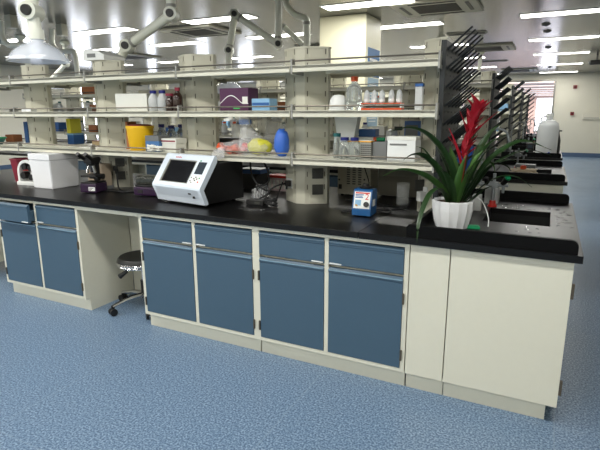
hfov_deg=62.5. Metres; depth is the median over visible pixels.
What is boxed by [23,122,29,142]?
file
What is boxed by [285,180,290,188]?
plug
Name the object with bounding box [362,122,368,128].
bottle
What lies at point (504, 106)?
carton
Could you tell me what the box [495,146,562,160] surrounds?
sink
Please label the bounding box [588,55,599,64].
ceiling camera
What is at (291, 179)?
outlet
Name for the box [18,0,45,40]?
extraction arm
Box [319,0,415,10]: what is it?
recessed light
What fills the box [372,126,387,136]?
carton
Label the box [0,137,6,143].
bowl
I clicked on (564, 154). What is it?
baseboard
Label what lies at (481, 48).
ceiling vent
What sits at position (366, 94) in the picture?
tube
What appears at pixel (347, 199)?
power cable
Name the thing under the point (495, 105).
drying rack
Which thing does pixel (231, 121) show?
carton
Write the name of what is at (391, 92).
tube
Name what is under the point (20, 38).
extraction arm
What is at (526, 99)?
rack
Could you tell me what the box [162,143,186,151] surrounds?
carton
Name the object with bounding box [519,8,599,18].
recessed light
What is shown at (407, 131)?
instrument box
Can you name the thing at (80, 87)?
window
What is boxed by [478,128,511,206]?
tap
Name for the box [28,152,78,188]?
foam box
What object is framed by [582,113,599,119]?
wall panel
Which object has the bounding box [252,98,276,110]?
glove box
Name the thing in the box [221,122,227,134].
bottle
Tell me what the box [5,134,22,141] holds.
box
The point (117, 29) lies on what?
recessed light
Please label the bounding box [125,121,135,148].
file
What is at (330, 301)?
base cabinet
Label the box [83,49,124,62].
printer
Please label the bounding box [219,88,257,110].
kit box
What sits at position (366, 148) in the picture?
tip box
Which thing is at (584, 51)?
recessed light
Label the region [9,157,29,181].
cup
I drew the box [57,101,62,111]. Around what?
bottle
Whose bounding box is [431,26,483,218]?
drying rack
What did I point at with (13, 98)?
wall
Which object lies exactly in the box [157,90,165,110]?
bottle
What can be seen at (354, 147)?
bottle
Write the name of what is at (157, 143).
carton
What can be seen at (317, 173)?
outlet
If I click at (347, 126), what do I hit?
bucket
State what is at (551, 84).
recessed light
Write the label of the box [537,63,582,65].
recessed light
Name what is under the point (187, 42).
recessed light
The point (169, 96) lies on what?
bottle
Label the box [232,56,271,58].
diffuser
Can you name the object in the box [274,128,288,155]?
bottle
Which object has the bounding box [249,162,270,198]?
power cable
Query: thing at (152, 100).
bottle
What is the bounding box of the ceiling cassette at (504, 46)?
[459,43,515,52]
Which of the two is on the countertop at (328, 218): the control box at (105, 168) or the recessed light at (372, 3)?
the control box at (105, 168)
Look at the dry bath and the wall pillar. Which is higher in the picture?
the wall pillar
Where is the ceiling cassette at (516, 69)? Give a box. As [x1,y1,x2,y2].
[501,68,537,71]
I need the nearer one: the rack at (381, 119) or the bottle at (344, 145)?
the bottle at (344, 145)
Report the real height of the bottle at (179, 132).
0.190 m
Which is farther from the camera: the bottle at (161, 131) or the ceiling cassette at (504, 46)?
the ceiling cassette at (504, 46)
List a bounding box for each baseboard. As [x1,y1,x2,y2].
[0,164,11,169]
[561,152,599,157]
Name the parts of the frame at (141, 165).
panel, apron rail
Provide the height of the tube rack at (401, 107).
0.040 m
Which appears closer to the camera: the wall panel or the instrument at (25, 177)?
the instrument at (25, 177)
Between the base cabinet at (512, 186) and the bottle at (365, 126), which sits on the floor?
the base cabinet at (512, 186)
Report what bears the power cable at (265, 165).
hanging from the rack at (307, 73)
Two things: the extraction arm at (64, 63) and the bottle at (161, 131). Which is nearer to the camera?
the bottle at (161, 131)
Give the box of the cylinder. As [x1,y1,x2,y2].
[414,83,424,109]
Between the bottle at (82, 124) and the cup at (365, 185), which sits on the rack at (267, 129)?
the bottle at (82, 124)
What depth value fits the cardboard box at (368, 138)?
3.32 m
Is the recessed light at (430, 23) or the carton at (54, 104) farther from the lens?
the carton at (54, 104)
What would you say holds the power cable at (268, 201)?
on the countertop at (328, 218)
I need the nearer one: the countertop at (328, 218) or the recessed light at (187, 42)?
the countertop at (328, 218)
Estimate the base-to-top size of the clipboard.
0.011 m
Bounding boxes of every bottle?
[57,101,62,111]
[81,121,84,131]
[148,91,157,110]
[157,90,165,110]
[157,124,166,134]
[165,93,173,110]
[167,125,176,137]
[173,87,182,110]
[176,124,182,137]
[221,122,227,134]
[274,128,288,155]
[281,122,285,130]
[333,133,340,157]
[339,137,348,158]
[346,76,361,109]
[349,137,359,159]
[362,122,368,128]
[557,129,561,152]
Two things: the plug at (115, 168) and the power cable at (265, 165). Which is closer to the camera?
the power cable at (265, 165)
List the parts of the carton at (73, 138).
lid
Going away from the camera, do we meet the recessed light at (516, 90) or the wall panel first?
the wall panel
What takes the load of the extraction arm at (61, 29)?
hanging from the ceiling at (501, 20)
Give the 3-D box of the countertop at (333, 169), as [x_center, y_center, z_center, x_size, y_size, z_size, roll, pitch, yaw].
[-1.513,-0.969,7.120,7.397,0.034,1.442,6,14,26]
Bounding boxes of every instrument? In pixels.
[17,160,33,185]
[152,153,243,205]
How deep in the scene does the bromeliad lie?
2.58 m
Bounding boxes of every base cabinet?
[0,197,133,309]
[0,232,4,261]
[78,159,138,173]
[138,213,261,350]
[145,163,160,174]
[255,227,410,385]
[329,173,337,186]
[405,245,451,394]
[443,249,574,419]
[500,183,562,193]
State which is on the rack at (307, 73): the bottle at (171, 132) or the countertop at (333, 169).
the bottle at (171, 132)
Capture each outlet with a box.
[115,158,124,166]
[116,171,125,179]
[286,178,292,188]
[312,168,322,178]
[312,184,322,194]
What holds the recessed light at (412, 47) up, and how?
in the ceiling at (501, 20)
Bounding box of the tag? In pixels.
[467,224,479,228]
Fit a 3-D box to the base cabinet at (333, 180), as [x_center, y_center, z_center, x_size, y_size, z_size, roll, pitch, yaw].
[0.603,-0.208,5.678,0.915,0.820,0.491,6,14,26]
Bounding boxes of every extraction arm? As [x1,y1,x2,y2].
[0,14,30,64]
[0,35,25,52]
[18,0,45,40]
[49,23,79,75]
[50,41,69,76]
[117,0,179,58]
[224,0,283,68]
[282,0,310,45]
[461,52,484,83]
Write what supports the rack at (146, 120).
on the countertop at (97, 138)
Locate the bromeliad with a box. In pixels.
[384,94,550,238]
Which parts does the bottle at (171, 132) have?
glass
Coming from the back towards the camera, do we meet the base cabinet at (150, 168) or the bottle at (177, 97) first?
the base cabinet at (150, 168)
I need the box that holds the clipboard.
[348,139,374,141]
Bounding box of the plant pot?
[432,197,474,228]
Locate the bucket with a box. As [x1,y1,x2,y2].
[125,124,153,150]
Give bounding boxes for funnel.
[328,94,345,109]
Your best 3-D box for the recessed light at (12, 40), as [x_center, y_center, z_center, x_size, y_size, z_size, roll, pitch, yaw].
[-4.854,-3.174,8.488,1.100,0.009,0.300,6,14,26]
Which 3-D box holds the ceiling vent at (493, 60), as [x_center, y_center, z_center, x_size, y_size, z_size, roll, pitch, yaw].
[4.776,-4.020,12.124,0.600,0.019,0.180,6,14,26]
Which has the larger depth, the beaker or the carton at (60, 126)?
the carton at (60, 126)
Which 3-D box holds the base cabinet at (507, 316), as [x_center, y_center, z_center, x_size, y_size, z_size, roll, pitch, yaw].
[1.295,0.400,2.993,0.542,0.820,1.400,6,14,26]
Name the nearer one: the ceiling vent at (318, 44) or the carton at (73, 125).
the carton at (73, 125)
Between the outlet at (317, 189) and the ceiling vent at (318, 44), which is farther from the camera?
the ceiling vent at (318, 44)
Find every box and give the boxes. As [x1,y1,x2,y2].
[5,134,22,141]
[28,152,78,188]
[88,163,113,188]
[92,140,99,144]
[115,94,149,110]
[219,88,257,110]
[219,137,250,146]
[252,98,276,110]
[268,173,285,191]
[359,129,378,136]
[359,137,372,144]
[360,142,372,158]
[372,141,387,159]
[387,135,421,161]
[404,121,420,135]
[457,146,473,170]
[484,186,499,203]
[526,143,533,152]
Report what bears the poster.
attached to the wall pillar
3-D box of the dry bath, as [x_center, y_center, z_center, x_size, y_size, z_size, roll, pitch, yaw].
[-1.143,-0.306,3.768,0.200,0.144,0.154,4,13,16]
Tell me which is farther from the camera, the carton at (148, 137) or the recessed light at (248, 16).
the recessed light at (248, 16)
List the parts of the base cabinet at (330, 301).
door, drawer, door, drawer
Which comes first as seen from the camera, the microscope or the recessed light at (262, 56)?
the microscope
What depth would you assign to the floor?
2.62 m
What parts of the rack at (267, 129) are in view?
guard rail, guard rail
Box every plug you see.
[113,165,117,173]
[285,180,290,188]
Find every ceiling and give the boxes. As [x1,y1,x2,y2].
[0,0,599,83]
[468,82,553,95]
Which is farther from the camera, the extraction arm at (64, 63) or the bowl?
the extraction arm at (64, 63)
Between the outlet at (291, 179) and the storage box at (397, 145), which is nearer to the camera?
the storage box at (397, 145)
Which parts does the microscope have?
arm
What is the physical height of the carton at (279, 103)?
0.118 m
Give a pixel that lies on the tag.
(470, 226)
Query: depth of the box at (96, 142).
4.45 m
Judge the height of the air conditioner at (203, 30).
0.036 m
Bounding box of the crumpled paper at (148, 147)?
[146,144,162,150]
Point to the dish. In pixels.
(516, 164)
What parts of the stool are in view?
leg, seat, leg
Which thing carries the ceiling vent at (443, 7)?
in the ceiling cassette at (418, 8)
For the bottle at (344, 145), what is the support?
on the rack at (307, 73)
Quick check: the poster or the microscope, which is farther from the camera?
the poster
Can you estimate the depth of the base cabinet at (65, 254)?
3.82 m
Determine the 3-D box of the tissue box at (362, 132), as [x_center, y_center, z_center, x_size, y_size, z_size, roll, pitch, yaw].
[0.469,-0.629,3.370,0.120,0.052,0.080,6,14,26]
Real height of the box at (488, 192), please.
0.132 m
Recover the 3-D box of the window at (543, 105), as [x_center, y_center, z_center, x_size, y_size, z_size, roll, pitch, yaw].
[16.959,-7.629,34.268,1.200,2.350,0.050,6,14,26]
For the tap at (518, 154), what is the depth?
5.52 m
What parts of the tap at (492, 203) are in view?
handle, handle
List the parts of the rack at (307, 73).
guard rail, guard rail, guard rail, guard rail, guard rail, guard rail, guard rail, guard rail, guard rail, guard rail, guard rail, guard rail, guard rail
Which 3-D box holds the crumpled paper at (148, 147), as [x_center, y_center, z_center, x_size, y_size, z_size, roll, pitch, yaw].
[-1.085,-0.575,3.675,0.162,0.050,0.051,6,14,26]
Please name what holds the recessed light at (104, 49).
in the ceiling at (501, 20)
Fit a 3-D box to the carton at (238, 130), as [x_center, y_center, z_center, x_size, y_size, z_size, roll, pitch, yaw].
[-0.443,-0.725,3.815,0.130,0.102,0.100,6,14,26]
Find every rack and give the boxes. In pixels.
[0,36,453,212]
[22,71,496,169]
[82,84,513,148]
[170,91,522,140]
[225,95,527,137]
[361,103,403,109]
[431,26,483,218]
[486,66,512,170]
[506,81,524,151]
[517,88,530,139]
[524,93,535,135]
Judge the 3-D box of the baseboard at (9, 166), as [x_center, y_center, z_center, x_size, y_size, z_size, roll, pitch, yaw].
[-8.766,-1.095,11.228,0.012,0.140,25.780,6,14,26]
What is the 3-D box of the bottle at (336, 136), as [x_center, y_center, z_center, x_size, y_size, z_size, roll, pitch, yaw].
[0.233,-0.502,3.124,0.048,0.155,0.048,6,14,26]
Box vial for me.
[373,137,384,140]
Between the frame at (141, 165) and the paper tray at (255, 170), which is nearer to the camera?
the paper tray at (255, 170)
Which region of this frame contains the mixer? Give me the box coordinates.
[352,183,376,216]
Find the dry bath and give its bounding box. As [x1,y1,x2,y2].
[134,174,156,195]
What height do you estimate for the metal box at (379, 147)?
0.107 m
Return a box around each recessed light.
[4,54,48,57]
[7,37,34,42]
[73,27,139,34]
[77,48,119,52]
[150,41,204,46]
[157,61,177,62]
[180,14,258,24]
[232,55,274,58]
[246,32,311,38]
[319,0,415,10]
[381,21,444,28]
[409,43,468,48]
[500,90,553,91]
[502,87,553,88]
[514,84,553,85]
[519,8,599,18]
[527,35,599,41]
[533,51,590,55]
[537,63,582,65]
[539,71,577,72]
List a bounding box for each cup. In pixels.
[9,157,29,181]
[360,183,371,188]
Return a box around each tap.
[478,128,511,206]
[509,121,528,167]
[521,119,535,143]
[528,117,539,137]
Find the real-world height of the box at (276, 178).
0.125 m
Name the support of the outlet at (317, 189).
attached to the rack at (307, 73)
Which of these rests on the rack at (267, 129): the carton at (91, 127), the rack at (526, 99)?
the carton at (91, 127)
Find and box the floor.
[0,133,599,449]
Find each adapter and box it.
[246,198,265,205]
[415,179,425,203]
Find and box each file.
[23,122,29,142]
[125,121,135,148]
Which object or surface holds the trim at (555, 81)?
attached to the wall at (578, 135)
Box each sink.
[471,159,567,185]
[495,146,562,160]
[512,139,535,145]
[520,134,536,138]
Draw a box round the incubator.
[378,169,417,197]
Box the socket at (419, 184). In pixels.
[415,179,423,190]
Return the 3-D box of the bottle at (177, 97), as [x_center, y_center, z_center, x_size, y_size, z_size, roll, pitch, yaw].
[-0.886,-0.911,3.581,0.072,0.165,0.072,6,14,26]
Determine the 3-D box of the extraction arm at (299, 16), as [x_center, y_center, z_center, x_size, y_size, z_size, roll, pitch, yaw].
[-0.054,-2.167,5.574,0.390,0.732,0.111,6,14,26]
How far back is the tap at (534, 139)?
7.80 m
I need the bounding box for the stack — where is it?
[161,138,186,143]
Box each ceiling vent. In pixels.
[126,56,144,58]
[178,29,221,35]
[294,43,319,46]
[411,3,461,13]
[446,31,486,35]
[474,47,502,50]
[482,60,507,61]
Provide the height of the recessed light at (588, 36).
0.009 m
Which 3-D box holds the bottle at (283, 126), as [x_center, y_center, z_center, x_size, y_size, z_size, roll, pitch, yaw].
[-0.197,-1.200,6.165,0.084,0.170,0.084,6,14,26]
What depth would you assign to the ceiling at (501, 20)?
7.62 m
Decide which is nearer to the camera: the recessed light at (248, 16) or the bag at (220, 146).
the bag at (220, 146)
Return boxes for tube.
[364,90,369,102]
[371,90,376,102]
[379,90,384,102]
[388,89,393,102]
[396,89,401,102]
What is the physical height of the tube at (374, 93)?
0.078 m
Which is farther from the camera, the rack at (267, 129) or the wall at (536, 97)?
the wall at (536, 97)
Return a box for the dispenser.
[385,126,402,140]
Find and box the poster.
[367,47,379,126]
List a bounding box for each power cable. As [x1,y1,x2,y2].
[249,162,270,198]
[256,163,269,197]
[264,182,282,206]
[266,183,285,197]
[347,199,390,213]
[376,199,410,209]
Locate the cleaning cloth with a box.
[509,167,537,172]
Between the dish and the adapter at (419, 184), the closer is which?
the adapter at (419, 184)
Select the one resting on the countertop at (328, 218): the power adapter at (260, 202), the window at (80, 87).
the power adapter at (260, 202)
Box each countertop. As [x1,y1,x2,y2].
[0,150,378,172]
[0,169,414,237]
[57,138,474,156]
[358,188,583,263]
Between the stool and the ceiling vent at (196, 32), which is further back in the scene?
the ceiling vent at (196, 32)
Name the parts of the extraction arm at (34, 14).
friction knob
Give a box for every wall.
[0,64,232,164]
[232,72,599,152]
[464,96,552,133]
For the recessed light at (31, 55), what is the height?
0.009 m
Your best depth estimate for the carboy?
6.95 m
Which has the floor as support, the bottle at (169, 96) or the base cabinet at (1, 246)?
the base cabinet at (1, 246)
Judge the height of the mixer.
0.190 m
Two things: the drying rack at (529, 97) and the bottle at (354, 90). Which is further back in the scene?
the drying rack at (529, 97)
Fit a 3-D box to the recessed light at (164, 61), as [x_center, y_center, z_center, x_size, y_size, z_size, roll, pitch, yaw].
[-3.006,-3.999,12.099,1.100,0.009,0.300,6,14,26]
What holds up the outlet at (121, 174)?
attached to the rack at (307, 73)
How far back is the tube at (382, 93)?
2.90 m
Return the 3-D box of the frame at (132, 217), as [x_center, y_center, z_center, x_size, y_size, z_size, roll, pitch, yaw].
[-1.397,0.167,4.051,4.800,0.820,0.935,6,14,26]
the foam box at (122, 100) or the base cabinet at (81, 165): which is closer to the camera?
the foam box at (122, 100)
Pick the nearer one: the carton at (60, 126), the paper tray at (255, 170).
the paper tray at (255, 170)
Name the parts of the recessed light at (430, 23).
frame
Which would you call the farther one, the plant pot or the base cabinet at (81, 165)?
the base cabinet at (81, 165)
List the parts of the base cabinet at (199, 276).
door, drawer, drawer, door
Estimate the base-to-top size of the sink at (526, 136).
0.326 m
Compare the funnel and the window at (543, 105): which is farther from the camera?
the window at (543, 105)
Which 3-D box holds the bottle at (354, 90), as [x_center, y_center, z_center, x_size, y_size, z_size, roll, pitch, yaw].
[0.328,-0.795,2.986,0.096,0.196,0.096,6,14,26]
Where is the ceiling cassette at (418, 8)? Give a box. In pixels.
[388,0,483,17]
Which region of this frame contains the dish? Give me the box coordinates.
[515,163,535,168]
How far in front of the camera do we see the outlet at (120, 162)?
4.14 m
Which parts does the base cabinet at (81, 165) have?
drawer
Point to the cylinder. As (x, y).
(419, 87)
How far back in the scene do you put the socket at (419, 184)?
3.03 m
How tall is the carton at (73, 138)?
0.098 m
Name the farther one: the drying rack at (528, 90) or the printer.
the drying rack at (528, 90)
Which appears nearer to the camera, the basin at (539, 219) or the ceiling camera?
the basin at (539, 219)
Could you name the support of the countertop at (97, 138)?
on the frame
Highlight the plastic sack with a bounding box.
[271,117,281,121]
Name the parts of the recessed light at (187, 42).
frame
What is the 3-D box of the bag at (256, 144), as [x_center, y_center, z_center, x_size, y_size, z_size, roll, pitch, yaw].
[-0.309,-0.600,3.367,0.241,0.250,0.242,-5,14,-20]
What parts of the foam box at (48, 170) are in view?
lid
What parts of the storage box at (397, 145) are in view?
lid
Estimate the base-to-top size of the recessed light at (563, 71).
0.009 m
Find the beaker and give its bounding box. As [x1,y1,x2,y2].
[254,188,268,197]
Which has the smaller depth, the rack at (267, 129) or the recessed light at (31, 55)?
the rack at (267, 129)
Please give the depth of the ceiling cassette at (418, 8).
5.79 m
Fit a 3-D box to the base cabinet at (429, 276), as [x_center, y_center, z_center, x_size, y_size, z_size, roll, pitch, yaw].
[0.961,0.364,3.156,0.196,0.820,1.400,6,14,26]
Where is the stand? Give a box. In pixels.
[107,169,133,192]
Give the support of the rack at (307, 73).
on the countertop at (328, 218)
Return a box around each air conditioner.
[125,53,161,59]
[158,24,241,37]
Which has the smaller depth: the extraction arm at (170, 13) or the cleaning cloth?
the extraction arm at (170, 13)
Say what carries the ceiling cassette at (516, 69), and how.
attached to the ceiling at (501, 20)
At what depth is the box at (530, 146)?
7.20 m
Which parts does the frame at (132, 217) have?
apron rail, panel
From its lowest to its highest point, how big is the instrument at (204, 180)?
0.335 m
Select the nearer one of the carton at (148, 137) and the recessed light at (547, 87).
the carton at (148, 137)
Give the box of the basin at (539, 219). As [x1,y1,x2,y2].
[485,213,549,226]
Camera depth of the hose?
2.70 m
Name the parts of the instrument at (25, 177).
knob, knob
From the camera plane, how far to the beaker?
3.54 m
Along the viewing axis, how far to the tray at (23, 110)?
4.20 m
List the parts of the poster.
text panel, title panel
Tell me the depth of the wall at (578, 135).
16.31 m
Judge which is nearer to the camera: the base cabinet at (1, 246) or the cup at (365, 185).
the cup at (365, 185)
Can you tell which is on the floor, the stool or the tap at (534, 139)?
the stool
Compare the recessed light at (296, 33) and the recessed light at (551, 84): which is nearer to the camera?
the recessed light at (296, 33)
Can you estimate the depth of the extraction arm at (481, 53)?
10.26 m
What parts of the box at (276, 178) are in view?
lid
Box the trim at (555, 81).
[460,79,556,125]
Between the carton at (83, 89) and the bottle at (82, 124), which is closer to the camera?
the carton at (83, 89)
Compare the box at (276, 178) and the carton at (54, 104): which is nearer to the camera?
the box at (276, 178)
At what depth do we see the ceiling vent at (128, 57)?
10.88 m
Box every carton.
[53,103,57,111]
[55,122,66,130]
[66,119,81,132]
[67,133,84,143]
[81,87,94,93]
[88,125,97,131]
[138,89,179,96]
[145,135,169,140]
[145,141,162,151]
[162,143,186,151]
[230,120,238,127]
[232,124,252,137]
[239,119,251,123]
[278,102,284,110]
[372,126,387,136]
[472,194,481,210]
[498,104,508,110]
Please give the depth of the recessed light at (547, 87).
22.74 m
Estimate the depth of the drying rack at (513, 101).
7.39 m
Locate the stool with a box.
[108,250,149,319]
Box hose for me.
[473,194,488,226]
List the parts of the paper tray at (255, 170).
lid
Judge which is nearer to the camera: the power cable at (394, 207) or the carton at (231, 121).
the power cable at (394, 207)
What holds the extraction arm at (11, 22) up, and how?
hanging from the ceiling at (501, 20)
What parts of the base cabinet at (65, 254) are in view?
door, drawer, frame, drawer, door, panel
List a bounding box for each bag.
[216,143,247,153]
[247,138,271,153]
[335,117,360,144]
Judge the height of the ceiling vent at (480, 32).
0.019 m
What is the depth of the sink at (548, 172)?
4.69 m
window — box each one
[80,87,98,138]
[534,97,552,130]
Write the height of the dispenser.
0.190 m
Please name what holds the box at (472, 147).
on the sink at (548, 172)
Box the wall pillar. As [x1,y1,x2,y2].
[320,13,380,134]
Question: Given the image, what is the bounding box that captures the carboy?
[535,113,559,152]
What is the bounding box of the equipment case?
[243,171,270,188]
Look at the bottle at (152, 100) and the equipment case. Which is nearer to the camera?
the bottle at (152, 100)
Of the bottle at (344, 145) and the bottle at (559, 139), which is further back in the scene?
the bottle at (559, 139)
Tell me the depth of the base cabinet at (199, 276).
3.17 m
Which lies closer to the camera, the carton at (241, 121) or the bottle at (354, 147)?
the bottle at (354, 147)
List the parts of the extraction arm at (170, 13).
friction knob, friction knob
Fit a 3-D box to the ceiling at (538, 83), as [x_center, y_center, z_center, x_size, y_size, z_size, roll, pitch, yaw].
[9.985,-7.258,26.687,11.300,0.100,20.050,6,14,26]
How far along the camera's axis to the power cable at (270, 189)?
3.41 m
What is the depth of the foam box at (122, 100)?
3.74 m
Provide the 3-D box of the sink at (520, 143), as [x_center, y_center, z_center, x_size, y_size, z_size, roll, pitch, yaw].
[4.599,-1.524,9.871,1.030,0.326,1.442,6,14,26]
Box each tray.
[22,109,36,111]
[243,167,268,173]
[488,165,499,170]
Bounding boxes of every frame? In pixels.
[77,206,141,289]
[132,162,285,173]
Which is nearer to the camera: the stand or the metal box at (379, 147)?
the metal box at (379, 147)
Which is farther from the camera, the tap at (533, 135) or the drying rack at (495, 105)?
the tap at (533, 135)
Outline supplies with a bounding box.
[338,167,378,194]
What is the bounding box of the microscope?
[75,152,106,192]

